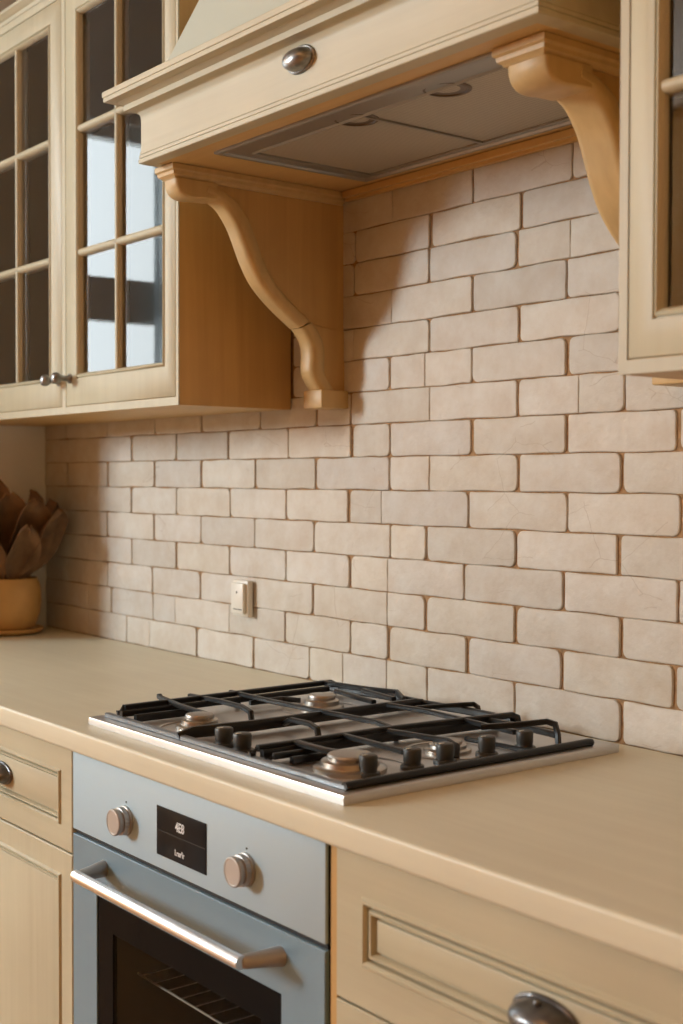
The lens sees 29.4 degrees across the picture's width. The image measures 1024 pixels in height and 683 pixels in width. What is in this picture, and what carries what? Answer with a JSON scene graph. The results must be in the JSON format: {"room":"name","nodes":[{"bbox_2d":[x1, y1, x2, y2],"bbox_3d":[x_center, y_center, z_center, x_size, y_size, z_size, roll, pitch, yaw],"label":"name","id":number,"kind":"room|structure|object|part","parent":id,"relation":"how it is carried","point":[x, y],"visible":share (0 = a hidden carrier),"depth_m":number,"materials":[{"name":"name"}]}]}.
{"room":"kitchen","nodes":[
{"label":"kitchen","id":0,"kind":"room"},
{"bbox_2d":[45,141,682,756],"bbox_3d":[0.331,-0.579,1.969,0.103,3.600,5.301,-1,2,-38],"label":"wall","id":1,"kind":"structure","parent":0,"point":[491,517],"depth_m":2.11,"materials":[{"name":"brick"}]},
{"bbox_2d":[0,0,290,426],"bbox_3d":[-0.524,-0.639,2.741,0.283,0.877,1.063,-1,2,-38],"label":"upper cabinet","id":2,"kind":"object","parent":1,"relation":"attached to","point":[121,299],"visible":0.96,"depth_m":2.52,"materials":[{"name":"brown wood"}]},
{"bbox_3d":[-0.514,-1.066,2.737,0.257,0.023,1.063,-1,2,-38],"label":"crown moulding","id":3,"kind":"part","parent":2,"relation":"part of","materials":[{"name":"beige wood"}]},
{"bbox_3d":[-0.690,-0.634,2.806,0.003,0.708,0.314,-1,2,-38],"label":"pane","id":4,"kind":"part","parent":2,"relation":"part of","materials":[{"name":"clear glass"}]},
{"bbox_3d":[-0.692,-0.628,2.804,0.022,0.821,0.434,-1,2,-38],"label":"door","id":5,"kind":"part","parent":2,"relation":"part of","materials":[{"name":"beige wood"}]},
{"bbox_3d":[-0.590,-0.266,2.636,0.040,0.024,0.024,-1,2,-38],"label":"knob","id":6,"kind":"part","parent":2,"relation":"part of","materials":[{"name":"grey metal"}]},
{"bbox_3d":[-0.559,-0.267,2.597,0.040,0.024,0.024,-1,2,-38],"label":"knob","id":7,"kind":"part","parent":2,"relation":"part of","materials":[{"name":"grey metal"}]},
{"bbox_3d":[-0.608,-0.630,2.685,0.003,0.862,1.048,-1,2,-38],"label":"frame","id":8,"kind":"part","parent":2,"relation":"part of","materials":[{"name":"beige wood"}]},
{"bbox_3d":[-0.415,-0.619,2.452,0.022,0.821,0.425,-1,2,-38],"label":"door","id":9,"kind":"part","parent":2,"relation":"part of","materials":[{"name":"beige wood"}]},
{"bbox_3d":[-0.410,-0.625,2.450,0.003,0.706,0.321,-1,2,-38],"label":"pane","id":10,"kind":"part","parent":2,"relation":"part of","materials":[{"name":"clear glass"}]},
{"bbox_3d":[-0.517,-0.209,2.768,0.230,0.016,1.012,-1,2,-38],"label":"panel","id":11,"kind":"part","parent":2,"relation":"part of","materials":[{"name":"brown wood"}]},
{"bbox_3d":[-0.194,-0.621,2.356,0.241,0.862,0.018,-1,2,-38],"label":"panel","id":12,"kind":"part","parent":2,"relation":"part of","materials":[{"name":"brown wood"}]},
{"bbox_2d":[231,579,252,616],"bbox_3d":[-0.197,0.169,2.553,0.021,0.070,0.054,-1,2,-38],"label":"light switch","id":13,"kind":"object","parent":1,"relation":"attached to","point":[241,590],"visible":1,"depth_m":2.54,"materials":[{"name":"beige plastic"}]},
{"bbox_2d":[155,162,347,409],"bbox_3d":[-0.145,-0.370,2.209,0.358,0.379,0.057,-1,2,-38],"label":"corbel","id":14,"kind":"object","parent":1,"relation":"attached to","point":[286,238],"visible":1,"depth_m":2.24,"materials":[{"name":"brown wood"}]},
{"bbox_3d":[-0.147,-0.549,2.202,0.352,0.021,0.057,-1,2,-38],"label":"cap plate","id":15,"kind":"part","parent":14,"relation":"part of","materials":[{"name":"brown wood"}]},
{"bbox_3d":[-0.151,-0.425,2.201,0.210,0.218,0.044,-1,2,-38],"label":"scroll stem","id":16,"kind":"part","parent":14,"relation":"part of","materials":[{"name":"brown wood"}]},
{"bbox_2d":[102,0,620,201],"bbox_3d":[0.083,-1.453,1.830,0.434,1.841,0.954,-1,2,-38],"label":"hood","id":17,"kind":"object","parent":1,"relation":"attached to","point":[358,99],"visible":0.95,"depth_m":1.82,"materials":[{"name":"beige wood"}]},
{"bbox_3d":[-0.063,-0.606,1.738,0.023,0.038,0.064,-1,2,-38],"label":"oval pull","id":18,"kind":"part","parent":17,"relation":"part of","materials":[{"name":"grey metal"}]},
{"bbox_3d":[0.109,-0.554,1.864,0.303,0.016,0.604,-1,2,-38],"label":"filter frame","id":19,"kind":"part","parent":17,"relation":"part of","materials":[{"name":"grey metal"}]},
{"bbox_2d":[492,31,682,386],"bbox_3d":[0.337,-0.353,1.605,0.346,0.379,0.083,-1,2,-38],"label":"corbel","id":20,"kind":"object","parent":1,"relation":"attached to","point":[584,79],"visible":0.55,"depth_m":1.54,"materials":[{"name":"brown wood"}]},
{"bbox_3d":[0.335,-0.532,1.599,0.340,0.021,0.083,-1,2,-38],"label":"cap plate","id":21,"kind":"part","parent":20,"relation":"part of","materials":[{"name":"brown wood"}]},
{"bbox_3d":[0.336,-0.409,1.597,0.204,0.218,0.065,-1,2,-38],"label":"scroll stem","id":22,"kind":"part","parent":20,"relation":"part of","materials":[{"name":"brown wood"}]},
{"bbox_2d":[618,0,682,379],"bbox_3d":[0.806,-0.574,0.994,0.350,0.880,1.220,-1,2,-38],"label":"upper cabinet","id":23,"kind":"object","parent":1,"relation":"attached to","point":[650,324],"visible":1,"depth_m":1.34,"materials":[{"name":"brown wood"}]},
{"bbox_3d":[0.437,-0.587,1.467,0.345,0.880,0.018,-1,2,-38],"label":"panel","id":24,"kind":"part","parent":23,"relation":"part of","materials":[{"name":"brown wood"}]},
{"bbox_3d":[0.803,-0.142,1.003,0.334,0.016,1.184,-1,2,-38],"label":"panel","id":25,"kind":"part","parent":23,"relation":"part of","materials":[{"name":"brown wood"}]},
{"bbox_3d":[0.491,-0.574,1.135,0.003,0.738,0.496,-1,2,-38],"label":"pane","id":26,"kind":"part","parent":23,"relation":"part of","materials":[{"name":"clear glass"}]},
{"bbox_3d":[-3.213,1.263,1.585,6.400,0.080,9.400,-1,2,-38],"label":"floor","id":27,"kind":"structure","parent":0,"visible":0},
{"bbox_2d":[0,725,76,1023],"bbox_3d":[-0.589,0.771,2.602,0.564,0.866,1.246,-1,2,-38],"label":"base cabinet","id":28,"kind":"object","parent":27,"relation":"on","point":[37,830],"visible":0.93,"depth_m":2.05,"materials":[{"name":"brown wood"}]},
{"bbox_3d":[-0.572,0.430,2.141,0.030,0.038,0.084,-1,2,-38],"label":"cup pull","id":29,"kind":"part","parent":28,"relation":"part of","materials":[{"name":"grey metal"}]},
{"bbox_3d":[-0.555,0.809,2.161,0.024,0.602,0.509,-1,2,-38],"label":"door","id":30,"kind":"part","parent":28,"relation":"part of","materials":[{"name":"beige wood"}]},
{"bbox_3d":[-0.554,0.427,2.152,0.024,0.156,0.509,-1,2,-38],"label":"drawer","id":31,"kind":"part","parent":28,"relation":"part of","materials":[{"name":"beige wood"}]},
{"bbox_2d":[0,626,682,972],"bbox_3d":[0.154,0.345,1.675,0.564,0.033,3.618,-1,2,-38],"label":"countertop","id":32,"kind":"structure","parent":28,"relation":"on","point":[590,848],"depth_m":1.48,"materials":[{"name":"beige stone"}]},
{"bbox_2d":[0,479,68,635],"bbox_3d":[-0.783,0.105,3.091,0.232,0.369,0.267,-1,2,-38],"label":"potted plant","id":33,"kind":"object","parent":32,"relation":"on","point":[31,533],"visible":1,"depth_m":3.05,"materials":[{"name":"brown plant"}]},
{"bbox_3d":[-0.795,0.217,3.114,0.153,0.123,0.153,-1,2,-38],"label":"pot","id":34,"kind":"part","parent":33,"relation":"part of","materials":[{"name":"ceramic"}]},
{"bbox_2d":[89,679,618,805],"bbox_3d":[-0.002,0.299,1.867,0.477,0.048,0.620,-1,2,-38],"label":"gas hob","id":35,"kind":"object","parent":32,"relation":"in","point":[343,744],"visible":1,"depth_m":1.76,"materials":[{"name":"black metal"}]},
{"bbox_3d":[-0.205,0.305,1.879,0.068,0.015,0.068,-1,2,-38],"label":"burner","id":36,"kind":"part","parent":35,"relation":"part of","materials":[{"name":"silver metal"}]},
{"bbox_3d":[-0.158,0.302,1.748,0.032,0.026,0.032,-1,2,-38],"label":"knob","id":37,"kind":"part","parent":35,"relation":"part of","materials":[{"name":"grey plastic"}]},
{"bbox_3d":[-0.172,0.311,1.730,0.010,0.008,0.580,-1,2,-38],"label":"rail","id":38,"kind":"part","parent":35,"relation":"part of","materials":[{"name":"grey metal"}]},
{"bbox_3d":[-0.130,0.303,1.710,0.032,0.026,0.032,-1,2,-38],"label":"knob","id":39,"kind":"part","parent":35,"relation":"part of","materials":[{"name":"grey plastic"}]},
{"bbox_3d":[-0.031,0.301,2.042,0.070,0.017,0.070,-1,2,-38],"label":"burner","id":40,"kind":"part","parent":35,"relation":"part of","materials":[{"name":"silver metal"}]},
{"bbox_3d":[0.011,0.312,1.611,0.092,0.015,0.092,-1,2,-38],"label":"burner","id":41,"kind":"part","parent":35,"relation":"part of","materials":[{"name":"silver metal"}]},
{"bbox_3d":[0.033,0.307,1.579,0.030,0.026,0.030,-1,2,-38],"label":"knob","id":42,"kind":"part","parent":35,"relation":"part of","materials":[{"name":"grey plastic"}]},
{"bbox_3d":[0.088,0.306,1.618,0.030,0.026,0.030,-1,2,-38],"label":"knob","id":43,"kind":"part","parent":35,"relation":"part of","materials":[{"name":"grey plastic"}]},
{"bbox_3d":[0.131,0.305,1.649,0.030,0.026,0.030,-1,2,-38],"label":"knob","id":44,"kind":"part","parent":35,"relation":"part of","materials":[{"name":"grey plastic"}]},
{"bbox_3d":[0.141,0.312,1.729,0.064,0.011,0.064,-1,2,-38],"label":"burner","id":45,"kind":"part","parent":35,"relation":"part of","materials":[{"name":"silver metal"}]},
{"bbox_3d":[0.170,0.314,1.630,0.425,0.011,0.011,-1,2,-38],"label":"rail","id":46,"kind":"part","parent":35,"relation":"part of","materials":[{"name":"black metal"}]},
{"bbox_3d":[0.189,0.304,1.695,0.030,0.026,0.030,-1,2,-38],"label":"knob","id":47,"kind":"part","parent":35,"relation":"part of","materials":[{"name":"grey plastic"}]},
{"bbox_3d":[0.244,0.303,1.733,0.030,0.026,0.030,-1,2,-38],"label":"knob","id":48,"kind":"part","parent":35,"relation":"part of","materials":[{"name":"grey plastic"}]},
{"bbox_2d":[70,752,330,1023],"bbox_3d":[-0.027,0.791,1.855,0.585,0.866,0.619,-1,2,-38],"label":"oven","id":49,"kind":"object","parent":27,"relation":"on","point":[189,908],"visible":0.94,"depth_m":1.70,"materials":[{"name":"grey metal"}]},
{"bbox_3d":[-0.356,0.512,1.851,0.024,0.025,0.055,1,2,40],"label":"handle arm","id":50,"kind":"part","parent":49,"relation":"part of","materials":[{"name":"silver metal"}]},
{"bbox_3d":[-0.308,0.430,1.810,0.022,0.041,0.041,-1,2,-38],"label":"control knob","id":51,"kind":"part","parent":49,"relation":"part of","materials":[{"name":"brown metal"}]},
{"bbox_3d":[-0.245,0.516,1.666,0.017,0.016,0.419,-1,2,-38],"label":"handle","id":52,"kind":"part","parent":49,"relation":"part of","materials":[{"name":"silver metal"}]},
{"bbox_3d":[-0.202,0.786,1.717,0.022,0.602,0.619,-1,2,-38],"label":"door","id":53,"kind":"part","parent":49,"relation":"part of","materials":[{"name":"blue metal"}]},
{"bbox_3d":[-0.207,0.420,1.702,0.005,0.116,0.619,-1,2,-38],"label":"control panel","id":54,"kind":"part","parent":49,"relation":"part of","materials":[{"name":"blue metal"}]},
{"bbox_3d":[-0.124,0.434,1.575,0.022,0.041,0.041,-1,2,-38],"label":"control knob","id":55,"kind":"part","parent":49,"relation":"part of","materials":[{"name":"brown metal"}]},
{"bbox_3d":[-0.092,0.521,1.516,0.054,0.025,0.024,-1,2,-28],"label":"handle arm","id":56,"kind":"part","parent":49,"relation":"part of","materials":[{"name":"brown metal"}]},
{"bbox_2d":[331,845,682,1023],"bbox_3d":[0.718,0.816,0.940,0.564,0.866,1.724,-1,2,-38],"label":"base cabinet","id":57,"kind":"object","parent":27,"relation":"on","point":[406,948],"visible":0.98,"depth_m":1.29,"materials":[{"name":"brown wood"}]},
{"bbox_3d":[0.002,0.751,1.465,0.028,0.766,0.011,-1,2,-38],"label":"trim","id":58,"kind":"part","parent":57,"relation":"part of","materials":[{"name":"brown wood"}]},
{"bbox_3d":[0.181,0.683,1.222,0.024,0.276,0.588,-1,2,-38],"label":"drawer","id":59,"kind":"part","parent":57,"relation":"part of","materials":[{"name":"beige wood"}]},
{"bbox_3d":[0.176,0.464,1.190,0.030,0.038,0.084,-1,2,-38],"label":"cup pull","id":60,"kind":"part","parent":57,"relation":"part of","materials":[{"name":"grey metal"}]}
]}

